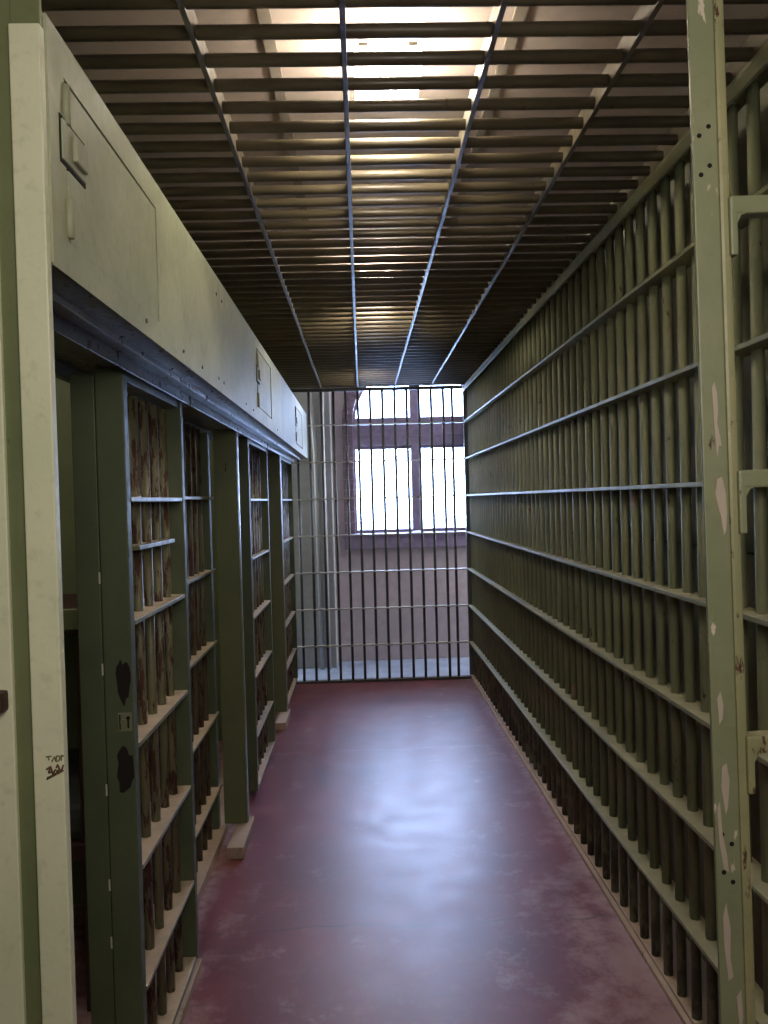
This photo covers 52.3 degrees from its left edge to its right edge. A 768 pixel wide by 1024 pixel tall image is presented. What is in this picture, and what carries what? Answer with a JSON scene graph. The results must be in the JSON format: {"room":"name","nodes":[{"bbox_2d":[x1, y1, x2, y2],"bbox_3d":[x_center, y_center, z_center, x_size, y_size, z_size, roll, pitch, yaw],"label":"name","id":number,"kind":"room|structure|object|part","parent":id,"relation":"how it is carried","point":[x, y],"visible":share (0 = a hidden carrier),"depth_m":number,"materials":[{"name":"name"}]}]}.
{"room":"prison interior","nodes":[
{"label":"prison interior","id":0,"kind":"room"},
{"bbox_2d":[55,378,83,904],"bbox_3d":[-1.741,0.292,2.902,1.865,2.385,0.030,-2,1,-2],"label":"wall","id":1,"kind":"structure","parent":0,"point":[63,400],"depth_m":2.90,"materials":[{"name":"paint"}]},
{"bbox_2d":[90,712,275,1023],"bbox_3d":[-0.743,1.421,3.788,0.247,0.045,5.190,-2,1,-2],"label":"trim","id":2,"kind":"structure","parent":1,"relation":"attached to","point":[205,867],"depth_m":3.10,"materials":[{"name":"paint"}]},
{"bbox_2d":[131,402,221,922],"bbox_3d":[-0.754,0.535,2.738,0.065,1.760,1.500,-2,1,-2],"label":"grille","id":3,"kind":"object","parent":2,"relation":"on","point":[202,642],"visible":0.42,"depth_m":3.25,"materials":[{"name":"metal"}]},
{"bbox_3d":[-0.770,-0.049,2.729,0.065,0.012,1.500,-2,1,-2],"label":"rail","id":4,"kind":"part","parent":3,"relation":"part of","materials":[{"name":"metal"}]},
{"bbox_3d":[-0.761,0.270,2.734,0.065,0.012,1.500,-2,1,-2],"label":"rail","id":5,"kind":"part","parent":3,"relation":"part of","materials":[{"name":"metal"}]},
{"bbox_3d":[-0.752,0.588,2.739,0.065,0.012,1.500,-2,1,-2],"label":"rail","id":6,"kind":"part","parent":3,"relation":"part of","materials":[{"name":"metal"}]},
{"bbox_3d":[-0.744,0.908,2.744,0.065,0.012,1.500,-2,1,-2],"label":"rail","id":7,"kind":"part","parent":3,"relation":"part of","materials":[{"name":"metal"}]},
{"bbox_3d":[-0.735,1.232,2.749,0.065,0.012,1.500,-2,1,-2],"label":"rail","id":8,"kind":"part","parent":3,"relation":"part of","materials":[{"name":"metal"}]},
{"bbox_2d":[55,360,255,451],"bbox_3d":[-0.847,-0.646,3.743,0.020,0.585,5.210,-2,1,-2],"label":"wall","id":9,"kind":"structure","parent":0,"point":[63,372],"depth_m":1.94,"materials":[{"name":"paint"}]},
{"bbox_2d":[70,375,115,1023],"bbox_3d":[-0.697,0.550,1.894,0.058,1.755,0.042,-2,1,-2],"label":"door frame","id":10,"kind":"structure","parent":9,"relation":"attached to","point":[82,387],"depth_m":1.87,"materials":[{"name":"green paint"}]},
{"bbox_2d":[42,13,307,462],"bbox_3d":[-0.685,-0.553,3.738,0.292,0.390,5.251,-2,1,-2],"label":"box","id":11,"kind":"object","parent":9,"relation":"attached to","point":[133,292],"visible":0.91,"depth_m":1.62,"materials":[{"name":"paint"}]},
{"bbox_3d":[-0.490,-0.533,1.443,0.004,0.241,0.508,-2,1,-2],"label":"access door","id":12,"kind":"part","parent":11,"relation":"part of","materials":[{"name":"green paint"}]},
{"bbox_3d":[-0.499,-0.543,1.782,0.005,0.358,1.329,-2,1,-2],"label":"panel","id":13,"kind":"part","parent":11,"relation":"part of","materials":[{"name":"green paint"}]},
{"bbox_2d":[94,367,198,1023],"bbox_3d":[-0.638,0.539,2.167,0.071,1.775,0.608,-2,1,-2],"label":"door","id":14,"kind":"structure","parent":11,"relation":"hanging from","point":[141,945],"depth_m":2.07,"materials":[{"name":"green paint"}]},
{"bbox_3d":[-0.619,0.502,1.867,0.032,0.044,0.008,-2,1,-2],"label":"keyhole plate","id":15,"kind":"part","parent":14,"relation":"part of","materials":[{"name":"paint"}]},
{"bbox_3d":[-0.656,-0.334,2.160,0.050,0.030,0.535,-2,1,-2],"label":"plate","id":16,"kind":"part","parent":14,"relation":"part of","materials":[{"name":"green paint"}]},
{"bbox_3d":[-0.644,0.088,2.149,0.050,0.012,0.370,-2,1,-2],"label":"food slot rail","id":17,"kind":"part","parent":14,"relation":"part of","materials":[{"name":"metal"}]},
{"bbox_3d":[-0.650,-0.034,2.165,0.060,0.012,0.535,-2,1,-2],"label":"rail","id":18,"kind":"part","parent":14,"relation":"part of","materials":[{"name":"metal"}]},
{"bbox_3d":[-0.642,0.266,2.170,0.060,0.012,0.535,-2,1,-2],"label":"rail","id":19,"kind":"part","parent":14,"relation":"part of","materials":[{"name":"metal"}]},
{"bbox_3d":[-0.634,0.566,2.174,0.060,0.012,0.535,-2,1,-2],"label":"rail","id":20,"kind":"part","parent":14,"relation":"part of","materials":[{"name":"metal"}]},
{"bbox_3d":[-0.626,0.866,2.179,0.060,0.012,0.535,-2,1,-2],"label":"rail","id":21,"kind":"part","parent":14,"relation":"part of","materials":[{"name":"metal"}]},
{"bbox_3d":[-0.618,1.166,2.184,0.060,0.012,0.535,-2,1,-2],"label":"rail","id":22,"kind":"part","parent":14,"relation":"part of","materials":[{"name":"metal"}]},
{"bbox_3d":[-0.611,1.409,2.188,0.059,0.014,0.535,-2,1,-2],"label":"rail","id":23,"kind":"part","parent":14,"relation":"part of","materials":[{"name":"metal"}]},
{"bbox_3d":[-0.687,-0.392,3.738,0.279,0.004,5.247,-2,1,-2],"label":"plate","id":24,"kind":"part","parent":11,"relation":"part of","materials":[{"name":"paint"}]},
{"bbox_3d":[-0.545,-0.568,3.414,0.005,0.358,1.927,-2,1,-2],"label":"panel","id":25,"kind":"part","parent":11,"relation":"part of","materials":[{"name":"green paint"}]},
{"bbox_2d":[238,437,275,790],"bbox_3d":[-0.697,0.507,4.285,0.071,1.775,0.770,-2,1,-2],"label":"door","id":26,"kind":"structure","parent":11,"relation":"hanging from","point":[253,466],"depth_m":4.23,"materials":[{"name":"green paint"}]},
{"bbox_3d":[-0.715,-0.366,4.274,0.050,0.030,0.705,-2,1,-2],"label":"plate","id":27,"kind":"part","parent":26,"relation":"part of","materials":[{"name":"green paint"}]},
{"bbox_3d":[-0.709,-0.066,4.279,0.060,0.012,0.705,-2,1,-2],"label":"rail","id":28,"kind":"part","parent":26,"relation":"part of","materials":[{"name":"metal"}]},
{"bbox_3d":[-0.701,0.234,4.284,0.060,0.012,0.705,-2,1,-2],"label":"rail","id":29,"kind":"part","parent":26,"relation":"part of","materials":[{"name":"metal"}]},
{"bbox_3d":[-0.693,0.534,4.288,0.060,0.012,0.705,-2,1,-2],"label":"rail","id":30,"kind":"part","parent":26,"relation":"part of","materials":[{"name":"metal"}]},
{"bbox_3d":[-0.685,0.834,4.293,0.060,0.012,0.705,-2,1,-2],"label":"rail","id":31,"kind":"part","parent":26,"relation":"part of","materials":[{"name":"metal"}]},
{"bbox_3d":[-0.677,1.134,4.298,0.060,0.012,0.705,-2,1,-2],"label":"rail","id":32,"kind":"part","parent":26,"relation":"part of","materials":[{"name":"metal"}]},
{"bbox_3d":[-0.670,1.377,4.302,0.059,0.014,0.705,-2,1,-2],"label":"rail","id":33,"kind":"part","parent":26,"relation":"part of","materials":[{"name":"metal"}]},
{"bbox_3d":[-0.550,-0.579,3.585,0.004,0.241,0.473,-2,1,-2],"label":"access door","id":34,"kind":"part","parent":11,"relation":"part of","materials":[{"name":"green paint"}]},
{"bbox_2d":[281,456,297,704],"bbox_3d":[-0.742,0.482,5.889,0.071,1.775,0.860,-2,1,-2],"label":"door","id":35,"kind":"structure","parent":11,"relation":"hanging from","point":[286,467],"depth_m":6.11,"materials":[{"name":"green paint"}]},
{"bbox_3d":[-0.760,-0.390,5.878,0.050,0.030,0.795,-2,1,-2],"label":"plate","id":36,"kind":"part","parent":35,"relation":"part of","materials":[{"name":"green paint"}]},
{"bbox_3d":[-0.746,0.210,5.888,0.060,0.012,0.795,-2,1,-2],"label":"rail","id":37,"kind":"part","parent":35,"relation":"part of","materials":[{"name":"metal"}]},
{"bbox_3d":[-0.738,0.510,5.893,0.060,0.012,0.795,-2,1,-2],"label":"rail","id":38,"kind":"part","parent":35,"relation":"part of","materials":[{"name":"metal"}]},
{"bbox_3d":[-0.730,0.810,5.897,0.060,0.012,0.795,-2,1,-2],"label":"rail","id":39,"kind":"part","parent":35,"relation":"part of","materials":[{"name":"metal"}]},
{"bbox_3d":[-0.722,1.109,5.902,0.060,0.012,0.795,-2,1,-2],"label":"rail","id":40,"kind":"part","parent":35,"relation":"part of","materials":[{"name":"metal"}]},
{"bbox_3d":[-0.715,1.352,5.906,0.059,0.014,0.795,-2,1,-2],"label":"rail","id":41,"kind":"part","parent":35,"relation":"part of","materials":[{"name":"metal"}]},
{"bbox_3d":[-0.600,-0.597,5.371,0.005,0.358,1.981,-2,1,-2],"label":"panel","id":42,"kind":"part","parent":11,"relation":"part of","materials":[{"name":"green paint"}]},
{"bbox_3d":[-0.604,-0.591,5.535,0.004,0.243,0.553,-2,1,-2],"label":"access door","id":43,"kind":"part","parent":11,"relation":"part of","materials":[{"name":"green paint"}]},
{"bbox_2d":[209,439,221,740],"bbox_3d":[-1.796,0.262,4.871,1.865,2.385,0.030,-2,1,-2],"label":"wall","id":44,"kind":"structure","parent":0,"point":[211,452],"depth_m":4.88,"materials":[{"name":"metal"}]},
{"bbox_2d":[282,388,337,668],"bbox_3d":[-1.126,0.002,7.042,1.338,2.800,0.260,-2,1,-2],"label":"wall","id":45,"kind":"structure","parent":0,"point":[301,398],"depth_m":6.93,"materials":[{"name":"grey paint"}]},
{"bbox_2d":[73,657,682,1023],"bbox_3d":[-0.332,1.501,2.640,5.800,0.100,10.250,-2,1,-2],"label":"floor","id":46,"kind":"structure","parent":0,"point":[403,862],"depth_m":2.96,"materials":[{"name":"red paint"}]},
{"bbox_2d":[0,0,76,1023],"bbox_3d":[-0.553,0.166,1.105,0.186,2.630,0.038,-2,1,-2],"label":"gate post","id":47,"kind":"object","parent":46,"relation":"on","point":[38,983],"visible":1,"depth_m":1.11,"materials":[{"name":"green metal"}]},
{"bbox_3d":[-0.589,0.166,1.116,0.116,2.630,0.014,-2,1,-2],"label":"plate","id":48,"kind":"part","parent":47,"relation":"part of","materials":[{"name":"beige paint"}]},
{"bbox_3d":[-0.513,-0.918,1.103,0.042,0.465,0.010,-2,1,-2],"label":"plate","id":49,"kind":"part","parent":47,"relation":"part of","materials":[{"name":"green paint"}]},
{"bbox_2d":[62,594,90,1011],"bbox_3d":[-1.548,0.889,2.571,1.400,1.190,0.640,-2,1,-2],"label":"bunk","id":50,"kind":"object","parent":46,"relation":"on","point":[70,610],"visible":0.09,"depth_m":2.29,"materials":[{"name":"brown metal"}]},
{"bbox_3d":[-1.563,0.345,2.573,1.400,0.050,0.620,-2,1,-2],"label":"bed frame","id":51,"kind":"part","parent":50,"relation":"part of","materials":[{"name":"green metal"}]},
{"bbox_3d":[-1.554,0.330,2.253,1.400,0.060,0.020,-2,1,-2],"label":"bed rail","id":52,"kind":"part","parent":50,"relation":"part of","materials":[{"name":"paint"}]},
{"bbox_3d":[-1.547,0.934,2.582,1.360,0.100,0.600,-2,1,-2],"label":"mattress","id":53,"kind":"part","parent":50,"relation":"part of","materials":[{"name":"black fabric"}]},
{"bbox_3d":[-1.544,1.009,2.578,1.400,0.050,0.630,-2,1,-2],"label":"frame","id":54,"kind":"part","parent":50,"relation":"part of","materials":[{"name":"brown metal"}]},
{"bbox_3d":[-0.869,0.913,2.311,0.040,1.115,0.040,-2,1,-2],"label":"leg","id":55,"kind":"part","parent":50,"relation":"part of","materials":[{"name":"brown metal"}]},
{"bbox_2d":[227,816,254,859],"bbox_3d":[-0.624,1.421,3.421,0.073,0.050,0.330,-2,1,-2],"label":"block","id":56,"kind":"object","parent":46,"relation":"on","point":[239,841],"visible":0.86,"depth_m":3.34,"materials":[{"name":"paint"}]},
{"bbox_2d":[213,429,248,823],"bbox_3d":[-0.686,0.514,3.513,0.104,1.765,0.045,-2,1,-2],"label":"post","id":57,"kind":"object","parent":56,"relation":"on","point":[225,441],"visible":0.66,"depth_m":3.49,"materials":[{"name":"green metal"}]},
{"bbox_2d":[275,709,290,729],"bbox_3d":[-0.677,1.394,5.255,0.071,0.050,0.340,-2,1,-2],"label":"block","id":58,"kind":"object","parent":46,"relation":"on","point":[282,721],"visible":0.89,"depth_m":5.16,"materials":[{"name":"paint"}]},
{"bbox_2d":[267,454,287,711],"bbox_3d":[-0.738,0.486,5.357,0.104,1.765,0.045,-2,1,-2],"label":"post","id":59,"kind":"object","parent":58,"relation":"on","point":[273,460],"visible":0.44,"depth_m":5.33,"materials":[{"name":"green metal"}]},
{"bbox_2d":[307,388,324,669],"bbox_3d":[-0.613,-0.010,6.886,0.104,2.801,0.040,-2,1,-2],"label":"pipe","id":60,"kind":"object","parent":46,"relation":"on","point":[313,428],"visible":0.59,"depth_m":6.88,"materials":[{"name":"metal"}]},
{"bbox_2d":[319,392,331,668],"bbox_3d":[-0.521,-0.012,6.889,0.049,2.800,0.040,-2,1,-2],"label":"pipe","id":61,"kind":"object","parent":46,"relation":"on","point":[322,392],"visible":0.37,"depth_m":6.88,"materials":[{"name":"metal"}]},
{"bbox_2d":[296,675,471,683],"bbox_3d":[-0.009,1.373,6.404,1.460,0.018,0.060,-2,1,-2],"label":"trim","id":62,"kind":"structure","parent":46,"relation":"on","point":[452,676],"depth_m":6.38,"materials":[{"name":"paint"}]},
{"bbox_2d":[290,385,468,680],"bbox_3d":[-0.100,0.177,6.380,1.542,2.380,0.050,-2,1,-2],"label":"grille","id":63,"kind":"object","parent":62,"relation":"on","point":[437,642],"visible":0.96,"depth_m":6.37,"materials":[{"name":"metal"}]},
{"bbox_3d":[-0.046,-0.417,6.373,1.402,0.010,0.050,-2,1,-2],"label":"rail","id":64,"kind":"part","parent":63,"relation":"part of","materials":[{"name":"metal"}]},
{"bbox_3d":[-0.038,-0.117,6.377,1.402,0.010,0.050,-2,1,-2],"label":"rail","id":65,"kind":"part","parent":63,"relation":"part of","materials":[{"name":"metal"}]},
{"bbox_3d":[-0.030,0.183,6.382,1.402,0.010,0.050,-2,1,-2],"label":"rail","id":66,"kind":"part","parent":63,"relation":"part of","materials":[{"name":"metal"}]},
{"bbox_3d":[-0.022,0.483,6.387,1.402,0.010,0.050,-2,1,-2],"label":"rail","id":67,"kind":"part","parent":63,"relation":"part of","materials":[{"name":"metal"}]},
{"bbox_3d":[-0.014,0.782,6.392,1.402,0.010,0.050,-2,1,-2],"label":"rail","id":68,"kind":"part","parent":63,"relation":"part of","materials":[{"name":"metal"}]},
{"bbox_3d":[-0.006,1.082,6.396,1.402,0.010,0.050,-2,1,-2],"label":"rail","id":69,"kind":"part","parent":63,"relation":"part of","materials":[{"name":"metal"}]},
{"bbox_3d":[0.013,-0.719,6.370,1.267,0.010,0.050,-2,1,-2],"label":"rail","id":70,"kind":"part","parent":63,"relation":"part of","materials":[{"name":"metal"}]},
{"bbox_2d":[686,0,767,1023],"bbox_3d":[0.635,0.131,1.149,0.330,2.630,0.033,-2,1,-2],"label":"gate post","id":71,"kind":"object","parent":46,"relation":"on","point":[735,750],"visible":1,"depth_m":1.13,"materials":[{"name":"green metal"}]},
{"bbox_2d":[331,387,468,661],"bbox_3d":[-0.503,-0.020,7.339,5.800,2.800,0.300,-2,1,-2],"label":"wall","id":72,"kind":"structure","parent":0,"point":[339,396],"depth_m":7.22,"materials":[{"name":"grey paint"}]},
{"bbox_2d":[342,385,465,549],"bbox_3d":[0.300,-0.555,7.249,1.410,1.760,0.250,-2,1,-2],"label":"window","id":73,"kind":"structure","parent":72,"relation":"in","point":[413,408],"depth_m":7.26,"materials":[{"name":"purple grey paint"},{"name":"glass"}]},
{"bbox_3d":[0.322,0.254,7.256,1.410,0.140,0.240,-2,1,-2],"label":"sill","id":74,"kind":"part","parent":73,"relation":"part of","materials":[{"name":"purple paint"}]},
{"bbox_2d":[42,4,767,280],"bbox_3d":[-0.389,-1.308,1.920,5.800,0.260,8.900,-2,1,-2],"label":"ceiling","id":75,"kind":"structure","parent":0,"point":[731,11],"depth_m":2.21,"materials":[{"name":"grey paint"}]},
{"bbox_2d":[256,9,317,264],"bbox_3d":[-0.326,-1.198,3.365,0.032,0.008,5.980,-2,1,-2],"label":"trim","id":76,"kind":"structure","parent":75,"relation":"attached to","point":[264,15],"depth_m":2.11,"materials":[{"name":"paint"}]},
{"bbox_2d":[354,41,421,99],"bbox_3d":[0.007,-1.136,1.984,0.164,0.104,0.200,-2,1,-2],"label":"ceiling lamp","id":77,"kind":"object","parent":75,"relation":"attached to","point":[367,71],"visible":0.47,"depth_m":1.93,"materials":[{"name":"white"}]},
{"bbox_2d":[433,6,529,276],"bbox_3d":[0.284,-1.215,3.381,0.032,0.008,5.980,-2,1,-2],"label":"trim","id":78,"kind":"structure","parent":75,"relation":"attached to","point":[520,13],"depth_m":2.13,"materials":[{"name":"paint"}]},
{"bbox_2d":[576,15,767,989],"bbox_3d":[0.940,0.079,3.729,0.040,2.640,5.400,-2,1,-2],"label":"wall","id":79,"kind":"structure","parent":0,"point":[742,128],"depth_m":2.42,"materials":[{"name":"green paint"}]},
{"bbox_2d":[471,675,719,1023],"bbox_3d":[0.874,1.388,3.687,0.167,0.028,5.480,-2,1,-2],"label":"floor curb","id":80,"kind":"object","parent":79,"relation":"attached to","point":[682,1006],"depth_m":2.67,"materials":[{"name":"paint"}]},
{"bbox_2d":[462,41,767,1023],"bbox_3d":[0.780,0.193,3.827,0.073,2.360,5.200,-2,1,-2],"label":"prison bars","id":81,"kind":"object","parent":80,"relation":"on","point":[535,585],"visible":0.98,"depth_m":2.72,"materials":[{"name":"green paint"}]},
{"bbox_2d":[41,0,767,388],"bbox_3d":[-0.032,-0.999,3.615,1.610,0.059,5.458,-2,1,-2],"label":"grille","id":82,"kind":"object","parent":81,"relation":"on","point":[357,327],"visible":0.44,"depth_m":2.21,"materials":[{"name":"metal"}]},
{"bbox_3d":[-0.108,-1.043,6.339,1.610,0.055,0.006,-2,1,-2],"label":"plate","id":83,"kind":"part","parent":82,"relation":"part of","materials":[{"name":"paint"}]},
{"bbox_3d":[0.693,0.160,6.405,0.040,2.350,0.040,-2,1,-2],"label":"corner post","id":84,"kind":"part","parent":81,"relation":"part of","materials":[{"name":"metal"}]},
{"bbox_3d":[0.769,-0.098,3.812,0.067,0.012,5.140,-2,1,-2],"label":"rail","id":85,"kind":"part","parent":81,"relation":"part of","materials":[{"name":"metal"}]},
{"bbox_3d":[0.753,-0.698,3.803,0.067,0.012,5.140,-2,1,-2],"label":"rail","id":86,"kind":"part","parent":81,"relation":"part of","materials":[{"name":"green metal"}]},
{"bbox_3d":[0.761,-0.398,3.807,0.067,0.012,5.140,-2,1,-2],"label":"rail","id":87,"kind":"part","parent":81,"relation":"part of","materials":[{"name":"green metal"}]},
{"bbox_3d":[0.777,0.202,3.817,0.067,0.012,5.140,-2,1,-2],"label":"rail","id":88,"kind":"part","parent":81,"relation":"part of","materials":[{"name":"green metal"}]},
{"bbox_3d":[0.785,0.501,3.821,0.067,0.012,5.140,-2,1,-2],"label":"rail","id":89,"kind":"part","parent":81,"relation":"part of","materials":[{"name":"green metal"}]},
{"bbox_3d":[0.794,0.801,3.826,0.067,0.012,5.140,-2,1,-2],"label":"rail","id":90,"kind":"part","parent":81,"relation":"part of","materials":[{"name":"green metal"}]},
{"bbox_3d":[0.802,1.101,3.831,0.067,0.012,5.140,-2,1,-2],"label":"rail","id":91,"kind":"part","parent":81,"relation":"part of","materials":[{"name":"green metal"}]},
{"label":"outside","id":92,"kind":"structure","parent":0,"visible":0},
{"bbox_2d":[358,519,465,529],"bbox_3d":[-2.775,4.003,104.536,120.000,0.200,191.000,-2,1,-2],"label":"ground","id":93,"kind":"structure","parent":92,"point":[439,523],"depth_m":168.66,"materials":[{"name":"white"}]}
]}

